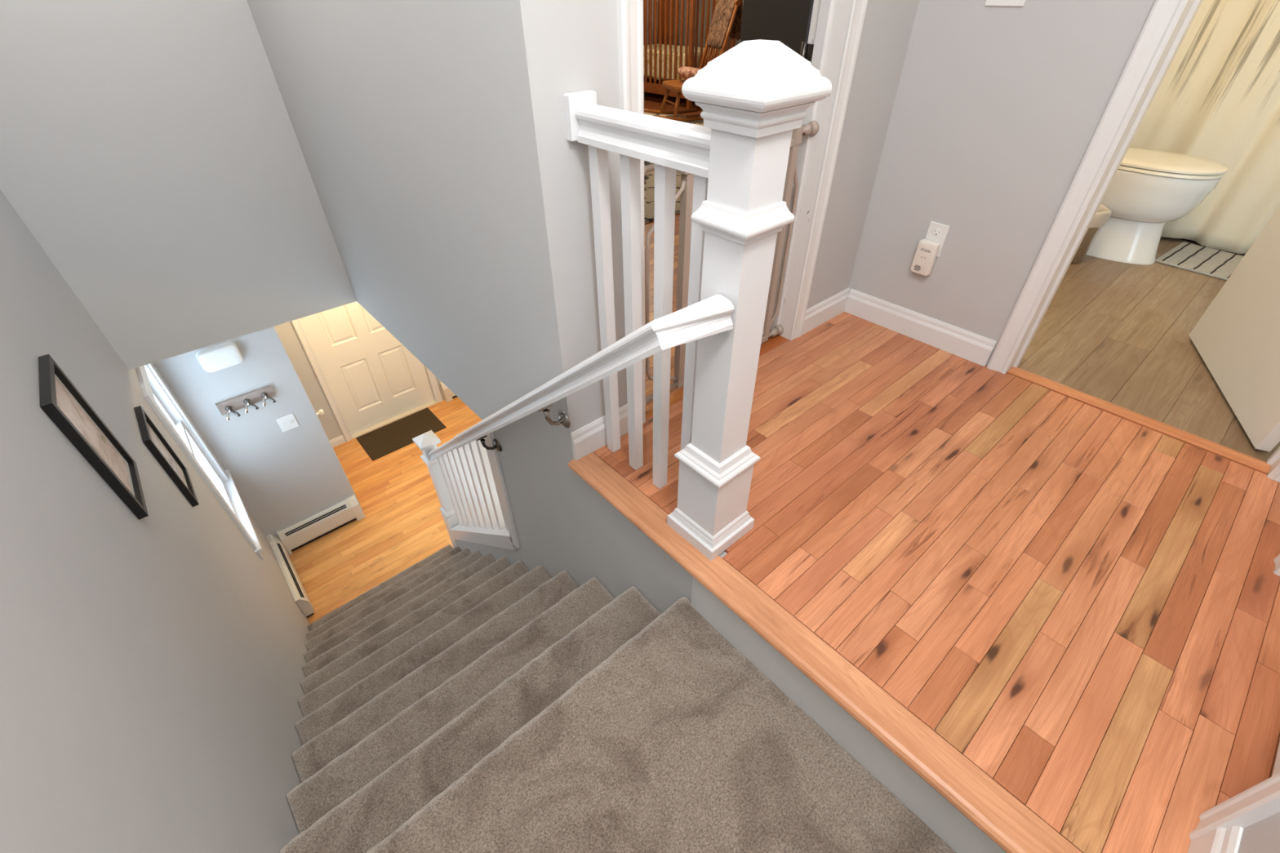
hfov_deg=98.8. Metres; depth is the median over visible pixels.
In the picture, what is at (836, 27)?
door
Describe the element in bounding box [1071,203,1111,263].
waste bin
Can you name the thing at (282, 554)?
baseboard heater
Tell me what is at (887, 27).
wall
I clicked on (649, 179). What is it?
shag rug
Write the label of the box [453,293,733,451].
handrail
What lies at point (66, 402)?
print
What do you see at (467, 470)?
stair railing
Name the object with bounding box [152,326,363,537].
wall
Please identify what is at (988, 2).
light switch
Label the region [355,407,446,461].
doormat
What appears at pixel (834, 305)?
baseboard
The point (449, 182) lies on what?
wall
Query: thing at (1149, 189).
toilet
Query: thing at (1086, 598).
floor
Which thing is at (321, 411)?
closet door
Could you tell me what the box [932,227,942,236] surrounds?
receptacle
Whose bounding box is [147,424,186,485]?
print
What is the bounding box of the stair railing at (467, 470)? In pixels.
[428,437,515,550]
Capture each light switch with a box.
[275,413,298,432]
[984,0,1026,6]
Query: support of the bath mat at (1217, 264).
on the floor at (1086, 598)
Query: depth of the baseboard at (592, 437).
1.71 m
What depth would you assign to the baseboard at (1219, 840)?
0.88 m
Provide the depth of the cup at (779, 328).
2.26 m
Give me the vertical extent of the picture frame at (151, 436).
0.365 m
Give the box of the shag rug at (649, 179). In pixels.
[644,111,703,223]
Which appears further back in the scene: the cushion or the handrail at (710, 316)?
the cushion
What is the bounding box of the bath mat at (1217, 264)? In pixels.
[1155,241,1243,280]
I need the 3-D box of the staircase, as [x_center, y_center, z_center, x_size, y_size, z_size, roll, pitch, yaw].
[-0.746,1.223,2.400,1.057,2.272,3.489,-29,47,-30]
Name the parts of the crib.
rail, post, rail, mattress, post, post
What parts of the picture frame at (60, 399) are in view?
frame, frame, frame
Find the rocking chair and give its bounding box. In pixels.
[644,0,741,121]
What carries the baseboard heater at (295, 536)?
attached to the wall at (283, 479)
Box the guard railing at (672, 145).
[563,89,711,488]
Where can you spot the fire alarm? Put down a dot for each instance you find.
(926, 251)
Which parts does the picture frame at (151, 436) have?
frame, frame, frame, frame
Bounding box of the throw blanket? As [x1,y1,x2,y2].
[706,0,742,48]
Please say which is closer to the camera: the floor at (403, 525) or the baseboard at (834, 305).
the baseboard at (834, 305)
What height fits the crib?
1.120 m
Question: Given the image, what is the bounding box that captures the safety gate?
[644,120,818,405]
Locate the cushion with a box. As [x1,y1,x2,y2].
[676,66,700,79]
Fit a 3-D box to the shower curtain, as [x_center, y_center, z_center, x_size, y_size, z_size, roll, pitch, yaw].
[3.076,-1.747,2.294,0.070,2.047,1.806,-29,47,-30]
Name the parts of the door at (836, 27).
casing, casing, casing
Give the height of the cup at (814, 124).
0.044 m
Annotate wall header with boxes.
[0,0,356,369]
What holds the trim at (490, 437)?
attached to the wall at (449, 182)
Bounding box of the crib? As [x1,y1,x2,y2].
[643,0,735,109]
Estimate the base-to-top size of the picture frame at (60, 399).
0.402 m
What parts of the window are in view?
casing, sash rail, sash rail, casing, sash rail, sash rail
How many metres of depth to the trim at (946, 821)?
1.18 m
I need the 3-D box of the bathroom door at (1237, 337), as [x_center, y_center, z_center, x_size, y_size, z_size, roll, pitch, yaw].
[2.046,-0.932,1.338,0.101,2.008,0.782,16,42,20]
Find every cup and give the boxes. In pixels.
[773,324,783,334]
[808,120,818,135]
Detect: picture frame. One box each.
[38,354,148,519]
[133,405,199,506]
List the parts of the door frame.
casing, sill plate, casing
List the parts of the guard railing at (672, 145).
rail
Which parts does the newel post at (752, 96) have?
neck moulding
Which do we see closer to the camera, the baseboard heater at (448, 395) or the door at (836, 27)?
the door at (836, 27)
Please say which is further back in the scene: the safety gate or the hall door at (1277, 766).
the safety gate
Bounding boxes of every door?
[273,326,359,503]
[299,301,434,435]
[616,0,868,423]
[986,0,1279,482]
[1188,205,1279,451]
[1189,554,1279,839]
[1271,742,1279,776]
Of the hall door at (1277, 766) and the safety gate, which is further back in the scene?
the safety gate
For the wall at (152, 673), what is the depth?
1.18 m
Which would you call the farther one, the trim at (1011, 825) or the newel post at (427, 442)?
the newel post at (427, 442)
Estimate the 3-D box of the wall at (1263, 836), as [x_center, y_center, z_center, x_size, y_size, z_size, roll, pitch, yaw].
[1.006,0.785,0.906,2.555,4.788,0.160,-29,47,-30]
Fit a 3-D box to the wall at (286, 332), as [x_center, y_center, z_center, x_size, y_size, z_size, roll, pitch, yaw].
[-1.773,-1.435,5.748,3.775,2.183,0.140,-29,47,-30]
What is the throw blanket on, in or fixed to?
hanging from the rocking chair
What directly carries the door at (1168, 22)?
in the wall at (997, 111)
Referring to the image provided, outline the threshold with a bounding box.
[1007,366,1271,474]
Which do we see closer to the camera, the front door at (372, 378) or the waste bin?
the waste bin
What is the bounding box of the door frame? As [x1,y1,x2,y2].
[291,318,442,441]
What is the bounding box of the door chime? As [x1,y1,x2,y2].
[195,342,243,372]
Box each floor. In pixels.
[288,396,482,624]
[593,92,1279,852]
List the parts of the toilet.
bowl, seat, lid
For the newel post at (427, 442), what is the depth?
3.72 m
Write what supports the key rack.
attached to the wall at (283, 479)
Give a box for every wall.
[0,189,309,852]
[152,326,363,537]
[246,0,964,751]
[274,320,444,441]
[573,0,919,417]
[644,0,743,92]
[848,0,1155,365]
[1237,812,1279,852]
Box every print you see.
[54,376,131,492]
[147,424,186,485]
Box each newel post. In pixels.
[412,430,458,547]
[666,39,831,560]
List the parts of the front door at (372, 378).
panel, rail, panel, panel, rail, rail, panel, rail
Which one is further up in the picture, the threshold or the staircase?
the threshold
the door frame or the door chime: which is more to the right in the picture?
the door frame
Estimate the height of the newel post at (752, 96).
1.085 m
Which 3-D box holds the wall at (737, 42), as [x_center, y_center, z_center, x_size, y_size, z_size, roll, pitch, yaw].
[-0.005,-3.239,3.965,5.400,2.380,5.278,-29,47,-30]
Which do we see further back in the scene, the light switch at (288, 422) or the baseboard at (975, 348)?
the light switch at (288, 422)
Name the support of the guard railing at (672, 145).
on the floor at (1086, 598)
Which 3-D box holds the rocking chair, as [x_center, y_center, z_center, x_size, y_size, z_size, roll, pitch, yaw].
[0.499,-3.659,5.474,0.868,1.012,0.484,-12,40,-14]
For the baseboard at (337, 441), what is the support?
attached to the wall at (286, 332)
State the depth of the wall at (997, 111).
1.81 m
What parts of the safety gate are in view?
bent rod, bent rod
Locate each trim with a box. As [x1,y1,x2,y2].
[485,431,519,548]
[567,452,1082,852]
[690,577,1006,852]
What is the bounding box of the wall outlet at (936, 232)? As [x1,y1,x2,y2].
[924,221,949,257]
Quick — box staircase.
[280,544,955,852]
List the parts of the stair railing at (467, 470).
rail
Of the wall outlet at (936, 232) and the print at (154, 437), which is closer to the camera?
the wall outlet at (936, 232)
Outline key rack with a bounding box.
[215,384,275,420]
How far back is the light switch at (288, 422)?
4.00 m
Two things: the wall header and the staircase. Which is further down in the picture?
the staircase
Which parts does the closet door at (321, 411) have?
knob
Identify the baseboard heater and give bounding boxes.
[266,534,314,617]
[275,494,365,554]
[439,382,457,402]
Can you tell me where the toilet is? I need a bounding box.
[1086,146,1228,264]
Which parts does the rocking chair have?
leg, seat, leg, post, crest rail, post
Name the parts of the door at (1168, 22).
casing, casing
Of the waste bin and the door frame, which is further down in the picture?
the door frame
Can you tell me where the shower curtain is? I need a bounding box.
[1129,0,1279,253]
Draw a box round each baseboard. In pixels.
[328,435,346,447]
[570,403,628,460]
[801,287,849,334]
[844,288,996,366]
[1186,826,1243,852]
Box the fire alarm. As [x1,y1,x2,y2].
[910,238,940,275]
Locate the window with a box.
[135,363,263,559]

